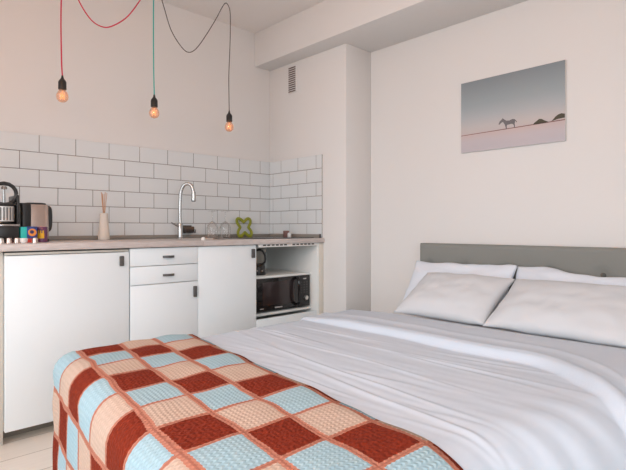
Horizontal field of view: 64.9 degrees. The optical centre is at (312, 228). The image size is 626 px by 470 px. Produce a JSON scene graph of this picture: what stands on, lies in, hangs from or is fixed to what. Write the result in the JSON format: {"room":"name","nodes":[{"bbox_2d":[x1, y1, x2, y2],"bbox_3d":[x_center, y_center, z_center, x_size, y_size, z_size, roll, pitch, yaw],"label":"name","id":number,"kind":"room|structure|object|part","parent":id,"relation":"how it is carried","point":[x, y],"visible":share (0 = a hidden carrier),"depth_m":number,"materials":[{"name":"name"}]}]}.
{"room":"studio apartment","nodes":[
{"label":"studio apartment","id":0,"kind":"room"},
{"bbox_2d":[0,425,53,469],"bbox_3d":[0.103,1.020,1.277,3.870,0.100,4.800,0,0,-44],"label":"floor","id":1,"kind":"structure","parent":0,"point":[31,450],"depth_m":2.14,"materials":[{"name":"laminate"}]},
{"bbox_2d":[0,252,2,445],"bbox_3d":[-1.603,0.538,2.387,0.054,0.864,0.576,0,0,-44],"label":"end panel","id":2,"kind":"object","parent":1,"relation":"on","point":[1,253],"visible":0.96,"depth_m":2.19,"materials":[{"name":"beige"}]},
{"bbox_2d":[3,249,128,437],"bbox_3d":[-1.367,0.541,2.595,0.570,0.858,0.602,0,0,-44],"label":"base cabinet","id":3,"kind":"object","parent":1,"relation":"on","point":[57,303],"visible":0.67,"depth_m":2.31,"materials":[{"name":"white"}]},
{"bbox_3d":[-1.177,0.117,2.395,0.564,0.010,0.011,0,0,-44],"label":"rail","id":4,"kind":"part","parent":3,"relation":"part of","materials":[{"name":"beige"}]},
{"bbox_3d":[-0.990,0.170,2.547,0.022,0.052,0.012,0,0,-44],"label":"handle","id":5,"kind":"part","parent":3,"relation":"part of","materials":[{"name":"grey metal"}]},
{"bbox_2d":[110,247,197,340],"bbox_3d":[-1.011,0.539,2.929,0.405,0.862,0.612,0,0,-44],"label":"base cabinet","id":6,"kind":"object","parent":1,"relation":"on","point":[163,285],"visible":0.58,"depth_m":2.71,"materials":[{"name":"white"}]},
{"bbox_3d":[-0.821,0.255,2.730,0.402,0.097,0.019,0,0,-44],"label":"drawer","id":7,"kind":"part","parent":6,"relation":"part of","materials":[{"name":"white wood"}]},
{"bbox_3d":[-0.821,0.156,2.730,0.402,0.096,0.019,0,0,-44],"label":"drawer","id":8,"kind":"part","parent":6,"relation":"part of","materials":[{"name":"white wood"}]},
{"bbox_3d":[-0.821,0.610,2.730,0.402,0.606,0.019,0,0,-44],"label":"door","id":9,"kind":"part","parent":6,"relation":"part of","materials":[{"name":"white laminate"}]},
{"bbox_3d":[-0.680,0.365,2.843,0.021,0.063,0.012,0,0,-44],"label":"handle","id":10,"kind":"part","parent":6,"relation":"part of","materials":[{"name":"grey metal"}]},
{"bbox_2d":[196,245,255,337],"bbox_3d":[-0.716,0.539,3.217,0.419,0.862,0.602,0,0,-44],"label":"base cabinet","id":11,"kind":"object","parent":1,"relation":"on","point":[226,280],"visible":0.4,"depth_m":3.00,"materials":[{"name":"white"}]},
{"bbox_3d":[-0.379,0.161,3.131,0.024,0.057,0.012,0,0,-44],"label":"handle","id":12,"kind":"part","parent":11,"relation":"part of","materials":[{"name":"grey metal"}]},
{"bbox_2d":[255,243,322,326],"bbox_3d":[-0.348,0.537,3.574,0.606,0.866,0.594,0,0,-44],"label":"open unit","id":13,"kind":"object","parent":1,"relation":"on","point":[292,259],"visible":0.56,"depth_m":3.56,"materials":[{"name":"white"}]},
{"bbox_2d":[0,238,323,251],"bbox_3d":[-0.879,0.088,3.078,2.060,0.032,0.632,0,0,-44],"label":"countertop","id":14,"kind":"structure","parent":13,"relation":"on","point":[113,243],"depth_m":2.66,"materials":[{"name":"laminate"}]},
{"bbox_2d":[6,237,12,242],"bbox_3d":[-1.441,0.058,2.332,0.033,0.028,0.033,0,0,-44],"label":"capsule","id":15,"kind":"object","parent":14,"relation":"on","point":[8,240],"visible":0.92,"depth_m":2.32,"materials":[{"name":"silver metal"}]},
{"bbox_2d":[0,181,19,242],"bbox_3d":[-1.602,-0.079,2.532,0.177,0.301,0.423,0,0,-29],"label":"coffee machine","id":16,"kind":"object","parent":14,"relation":"on","point":[9,211],"visible":0.93,"depth_m":2.40,"materials":[{"name":"black plastic"}]},
{"bbox_3d":[-1.511,-0.164,2.406,0.028,0.080,0.028,0,0,-44],"label":"lever","id":17,"kind":"part","parent":16,"relation":"part of","materials":[{"name":"silver metal"}]},
{"bbox_3d":[-1.510,-0.168,2.404,0.124,0.122,0.018,0,0,-44],"label":"ring handle","id":18,"kind":"part","parent":16,"relation":"part of","materials":[{"name":"black plastic"}]},
{"bbox_2d":[0,226,18,239],"bbox_3d":[-1.524,0.024,2.420,0.114,0.064,0.118,0,0,-44],"label":"drip tray","id":19,"kind":"object","parent":16,"relation":"on","point":[5,231],"depth_m":2.39,"materials":[{"name":"black plastic"}]},
{"bbox_3d":[-1.508,-0.092,2.480,0.010,0.142,0.172,0,0,-44],"label":"frame","id":20,"kind":"part","parent":16,"relation":"part of","materials":[{"name":"black plastic"}]},
{"bbox_2d":[14,237,19,242],"bbox_3d":[-1.407,0.058,2.339,0.033,0.028,0.033,0,0,-44],"label":"capsule","id":21,"kind":"object","parent":14,"relation":"on","point":[16,240],"visible":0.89,"depth_m":2.33,"materials":[{"name":"silver metal"}]},
{"bbox_2d":[20,238,27,242],"bbox_3d":[-1.380,0.060,2.348,0.035,0.024,0.035,0,0,-44],"label":"espresso cup","id":22,"kind":"object","parent":14,"relation":"on","point":[22,240],"visible":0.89,"depth_m":2.34,"materials":[{"name":"white ceramic"}]},
{"bbox_2d":[17,202,51,241],"bbox_3d":[-1.489,-0.032,2.638,0.168,0.208,0.124,0,0,-44],"label":"electric kettle","id":23,"kind":"object","parent":14,"relation":"on","point":[31,214],"visible":0.7,"depth_m":2.59,"materials":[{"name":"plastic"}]},
{"bbox_3d":[-1.524,-0.038,2.591,0.053,0.185,0.104,0,0,-44],"label":"spout","id":24,"kind":"part","parent":23,"relation":"part of","materials":[{"name":"black plastic"}]},
{"bbox_3d":[-1.494,-0.131,2.634,0.106,0.010,0.094,0,0,-44],"label":"lid","id":25,"kind":"part","parent":23,"relation":"part of","materials":[{"name":"black plastic"}]},
{"bbox_3d":[-1.443,-0.050,2.683,0.040,0.145,0.025,0,0,-44],"label":"handle","id":26,"kind":"part","parent":23,"relation":"part of","materials":[{"name":"black plastic"}]},
{"bbox_2d":[32,237,37,242],"bbox_3d":[-1.328,0.058,2.350,0.033,0.028,0.033,0,0,-44],"label":"capsule","id":27,"kind":"object","parent":14,"relation":"on","point":[35,239],"visible":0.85,"depth_m":2.34,"materials":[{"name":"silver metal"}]},
{"bbox_2d":[37,227,47,241],"bbox_3d":[-1.394,0.032,2.529,0.052,0.080,0.052,0,0,-44],"label":"tin","id":28,"kind":"object","parent":14,"relation":"on","point":[42,232],"visible":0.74,"depth_m":2.51,"materials":[{"name":"purple metal"}]},
{"bbox_2d":[37,231,43,237],"bbox_3d":[-1.387,0.032,2.506,0.031,0.040,0.005,0,0,-17],"label":"print","id":29,"kind":"object","parent":28,"relation":"attached to","point":[40,234],"depth_m":2.50,"materials":[{"name":"yellow"}]},
{"bbox_2d":[98,192,109,239],"bbox_3d":[-1.261,-0.073,2.967,0.066,0.290,0.066,0,0,-44],"label":"reed diffuser","id":30,"kind":"object","parent":14,"relation":"on","point":[103,233],"visible":0.92,"depth_m":2.95,"materials":[{"name":"beige ceramic"}]},
{"bbox_2d":[98,213,109,239],"bbox_3d":[-1.261,-0.009,2.967,0.066,0.163,0.066,0,0,-44],"label":"bottle","id":31,"kind":"object","parent":30,"relation":"attached to","point":[103,233],"depth_m":2.94,"materials":[{"name":"beige ceramic"}]},
{"bbox_2d":[171,182,195,238],"bbox_3d":[-0.878,-0.120,3.324,0.166,0.383,0.077,0,0,-22],"label":"tap","id":32,"kind":"object","parent":14,"relation":"on","point":[179,225],"visible":0.99,"depth_m":3.32,"materials":[{"name":"silver metal"}]},
{"bbox_2d":[174,237,235,263],"bbox_3d":[-0.684,0.136,3.179,0.384,0.165,0.444,0,0,-44],"label":"sink","id":33,"kind":"object","parent":14,"relation":"in","point":[202,238],"visible":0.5,"depth_m":3.10,"materials":[{"name":"silver metal"}]},
{"bbox_2d":[235,217,252,236],"bbox_3d":[-0.528,-0.007,3.783,0.152,0.157,0.037,0,0,-44],"label":"trivet","id":34,"kind":"object","parent":14,"relation":"on","point":[237,218],"visible":0.98,"depth_m":3.78,"materials":[{"name":"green plastic"}]},
{"bbox_2d":[226,237,313,238],"bbox_3d":[-0.319,0.069,3.542,0.510,0.005,0.410,0,0,-44],"label":"cooktop","id":35,"kind":"object","parent":14,"relation":"in","point":[226,237],"visible":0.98,"depth_m":3.53,"materials":[{"name":"black"}]},
{"bbox_3d":[-1.433,0.062,2.471,0.066,0.020,0.060,0,0,-44],"label":"carton","id":36,"kind":"object","parent":14,"relation":"on","visible":0},
{"bbox_2d":[19,227,36,238],"bbox_3d":[-1.433,0.022,2.470,0.074,0.060,0.056,0,0,-44],"label":"box","id":37,"kind":"object","parent":36,"relation":"on","point":[24,232],"visible":0.85,"depth_m":2.45,"materials":[{"name":"teal cardboard"}]},
{"bbox_2d":[28,229,36,235],"bbox_3d":[-1.404,0.021,2.461,0.038,0.038,0.001,0,0,-44],"label":"print","id":38,"kind":"object","parent":37,"relation":"attached to","point":[31,232],"depth_m":2.46,"materials":[{"name":"orange paper"}]},
{"bbox_2d":[256,249,265,274],"bbox_3d":[-0.366,0.230,3.374,0.120,0.183,0.158,0,0,-44],"label":"blender jar","id":39,"kind":"object","parent":13,"relation":"on","point":[260,267],"visible":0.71,"depth_m":3.34,"materials":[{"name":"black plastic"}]},
{"bbox_2d":[256,275,309,312],"bbox_3d":[-0.313,0.452,3.530,0.478,0.230,0.427,0,0,-44],"label":"microwave","id":40,"kind":"object","parent":13,"relation":"on","point":[277,293],"visible":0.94,"depth_m":3.39,"materials":[{"name":"black plastic"}]},
{"bbox_3d":[-0.102,0.445,3.469,0.023,0.216,0.049,0,0,-44],"label":"handle","id":41,"kind":"part","parent":40,"relation":"part of","materials":[{"name":"black plastic"}]},
{"bbox_3d":[-0.071,0.448,3.541,0.113,0.220,0.020,0,0,-44],"label":"control panel","id":42,"kind":"part","parent":40,"relation":"part of","materials":[{"name":"black plastic"}]},
{"bbox_2d":[256,306,310,316],"bbox_3d":[-0.382,0.576,3.579,0.530,0.016,0.520,0,0,-44],"label":"shelf","id":43,"kind":"object","parent":13,"relation":"attached to","point":[305,308],"depth_m":3.40,"materials":[{"name":"white"}]},
{"bbox_2d":[256,268,310,278],"bbox_3d":[-0.384,0.329,3.581,0.530,0.015,0.515,0,0,-44],"label":"shelf","id":44,"kind":"object","parent":13,"relation":"attached to","point":[270,272],"depth_m":3.56,"materials":[{"name":"white wood"}]},
{"bbox_3d":[-0.173,0.750,3.350,0.544,0.319,0.019,0,0,-44],"label":"panel","id":45,"kind":"part","parent":13,"relation":"part of","materials":[{"name":"white"}]},
{"bbox_3d":[-0.163,0.115,3.354,0.524,0.020,0.016,0,0,-44],"label":"vent trim","id":46,"kind":"part","parent":13,"relation":"part of","materials":[{"name":"white plastic"}]},
{"bbox_2d":[420,243,625,291],"bbox_3d":[0.454,0.534,1.994,2.168,0.872,1.422,0,0,-44],"label":"headboard","id":47,"kind":"object","parent":1,"relation":"on","point":[592,261],"visible":0.18,"depth_m":2.66,"materials":[{"name":"grey fabric"}]},
{"bbox_2d":[400,314,625,348],"bbox_3d":[0.388,0.610,1.977,2.110,0.200,1.280,0,0,-44],"label":"mattress","id":48,"kind":"object","parent":47,"relation":"on","point":[400,314],"visible":0.03,"depth_m":2.55,"materials":[{"name":"white fabric"}]},
{"bbox_2d":[201,309,625,469],"bbox_3d":[0.147,0.640,1.648,1.744,0.424,1.623,0,0,-44],"label":"duvet","id":49,"kind":"object","parent":48,"relation":"on","point":[490,399],"visible":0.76,"depth_m":1.49,"materials":[{"name":"grey fabric"}]},
{"bbox_2d":[52,334,462,469],"bbox_3d":[-0.298,0.687,1.326,0.560,0.513,1.595,0,0,-35],"label":"blanket","id":50,"kind":"object","parent":49,"relation":"on","point":[176,401],"visible":1,"depth_m":1.18,"materials":[{"name":"fabric"}]},
{"bbox_2d":[394,272,514,324],"bbox_3d":[0.729,0.354,2.568,0.335,0.222,0.525,0,0,-44],"label":"pillow","id":51,"kind":"object","parent":48,"relation":"on","point":[460,298],"visible":0.98,"depth_m":2.48,"materials":[{"name":"white fabric"}]},
{"bbox_2d":[403,260,517,312],"bbox_3d":[0.819,0.344,2.842,0.221,0.290,0.655,0,0,-44],"label":"pillow","id":52,"kind":"object","parent":48,"relation":"on","point":[421,269],"visible":0.27,"depth_m":2.83,"materials":[{"name":"white fabric"}]},
{"bbox_2d":[482,279,625,347],"bbox_3d":[1.116,0.352,2.134,0.362,0.217,0.640,0,0,-44],"label":"pillow","id":53,"kind":"object","parent":48,"relation":"on","point":[590,313],"visible":1,"depth_m":2.07,"materials":[{"name":"white fabric"}]},
{"bbox_2d":[516,266,625,285],"bbox_3d":[1.278,0.347,2.341,0.248,0.292,0.722,0,0,-44],"label":"pillow","id":54,"kind":"object","parent":48,"relation":"on","point":[531,273],"visible":0.19,"depth_m":2.44,"materials":[{"name":"white fabric"}]},
{"bbox_2d":[0,0,269,239],"bbox_3d":[-1.520,-0.290,2.975,3.870,2.520,0.100,0,0,-44],"label":"wall","id":55,"kind":"structure","parent":0,"point":[108,72],"depth_m":3.23,"materials":[{"name":"white paint"}]},
{"bbox_2d":[0,131,269,235],"bbox_3d":[-1.226,-0.235,3.182,2.420,0.603,0.008,0,0,-44],"label":"backsplash","id":56,"kind":"structure","parent":55,"relation":"attached to","point":[141,185],"depth_m":3.22,"materials":[{"name":"white tile"}]},
{"bbox_2d":[48,234,268,239],"bbox_3d":[-1.091,0.059,3.295,2.052,0.026,0.014,0,0,-44],"label":"trim","id":57,"kind":"structure","parent":55,"relation":"attached to","point":[201,235],"depth_m":3.28,"materials":[{"name":"grey metal"}]},
{"bbox_2d":[183,225,195,232],"bbox_3d":[-0.876,0.007,3.467,0.080,0.054,0.063,0,0,-44],"label":"sponge caddy","id":58,"kind":"object","parent":55,"relation":"attached to","point":[187,231],"visible":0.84,"depth_m":3.46,"materials":[{"name":"black plastic"}]},
{"bbox_2d":[184,226,193,230],"bbox_3d":[-0.874,0.009,3.465,0.065,0.041,0.046,0,0,-44],"label":"sponge","id":59,"kind":"object","parent":58,"relation":"in","point":[186,228],"visible":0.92,"depth_m":3.44,"materials":[{"name":"brown"}]},
{"bbox_2d":[158,0,324,32],"bbox_3d":[0.103,-1.600,1.277,3.870,0.100,4.800,0,0,-44],"label":"ceiling","id":60,"kind":"structure","parent":0,"point":[253,16],"depth_m":3.49,"materials":[{"name":"white paint"}]},
{"bbox_2d":[58,0,140,99],"bbox_3d":[-1.168,-1.111,2.800,0.540,0.875,0.060,0,0,-44],"label":"pendant lamp","id":61,"kind":"object","parent":60,"relation":"hanging from","point":[62,84],"visible":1,"depth_m":2.63,"materials":[{"name":"red fabric"}]},
{"bbox_2d":[151,0,157,115],"bbox_3d":[-0.966,-1.109,2.993,0.060,0.879,0.060,0,0,-44],"label":"pendant lamp","id":62,"kind":"object","parent":60,"relation":"hanging from","point":[154,102],"visible":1,"depth_m":2.99,"materials":[{"name":"teal"}]},
{"bbox_3d":[-0.968,-1.174,2.992,0.012,0.748,0.007,0,0,-44],"label":"cord","id":63,"kind":"part","parent":62,"relation":"part of","materials":[{"name":"fabric"}]},
{"bbox_2d":[162,0,231,128],"bbox_3d":[-0.756,-1.105,3.193,0.567,0.888,0.060,0,0,-44],"label":"pendant lamp","id":64,"kind":"object","parent":60,"relation":"hanging from","point":[228,116],"visible":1,"depth_m":3.35,"materials":[{"name":"brown fabric"}]},
{"bbox_2d":[270,43,370,312],"bbox_3d":[0.035,-0.157,3.809,0.270,2.253,0.844,0,0,-44],"label":"wall","id":65,"kind":"structure","parent":0,"point":[328,115],"depth_m":3.54,"materials":[{"name":"white paint"}]},
{"bbox_2d":[288,65,296,93],"bbox_3d":[-0.159,-1.149,3.806,0.014,0.202,0.096,0,0,-44],"label":"air vent","id":66,"kind":"object","parent":65,"relation":"in","point":[292,71],"visible":1,"depth_m":3.80,"materials":[{"name":"white paint"}]},
{"bbox_2d":[269,234,318,237],"bbox_3d":[-0.151,0.058,3.786,0.014,0.028,0.576,0,0,-44],"label":"trim","id":67,"kind":"structure","parent":65,"relation":"attached to","point":[270,235],"depth_m":3.73,"materials":[{"name":"grey metal"}]},
{"bbox_2d":[270,154,321,236],"bbox_3d":[-0.143,-0.235,3.794,0.008,0.603,0.604,0,0,-44],"label":"backsplash","id":68,"kind":"structure","parent":65,"relation":"attached to","point":[295,184],"depth_m":3.77,"materials":[{"name":"white tile"}]},
{"bbox_2d":[371,0,625,313],"bbox_3d":[1.501,-0.290,2.543,0.100,2.520,4.700,0,0,-44],"label":"wall","id":69,"kind":"structure","parent":0,"point":[571,192],"depth_m":2.91,"materials":[{"name":"white paint"}]},
{"bbox_2d":[255,0,526,70],"bbox_3d":[1.278,-1.417,2.399,0.422,0.267,4.600,0,0,-44],"label":"beam","id":70,"kind":"structure","parent":69,"relation":"attached to","point":[370,26],"depth_m":3.26,"materials":[{"name":"white paint"}]},
{"bbox_2d":[461,60,565,153],"bbox_3d":[1.135,-0.680,2.840,0.018,0.431,0.610,0,0,-44],"label":"picture","id":71,"kind":"object","parent":69,"relation":"attached to","point":[525,107],"visible":1,"depth_m":2.81,"materials":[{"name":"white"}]}
]}

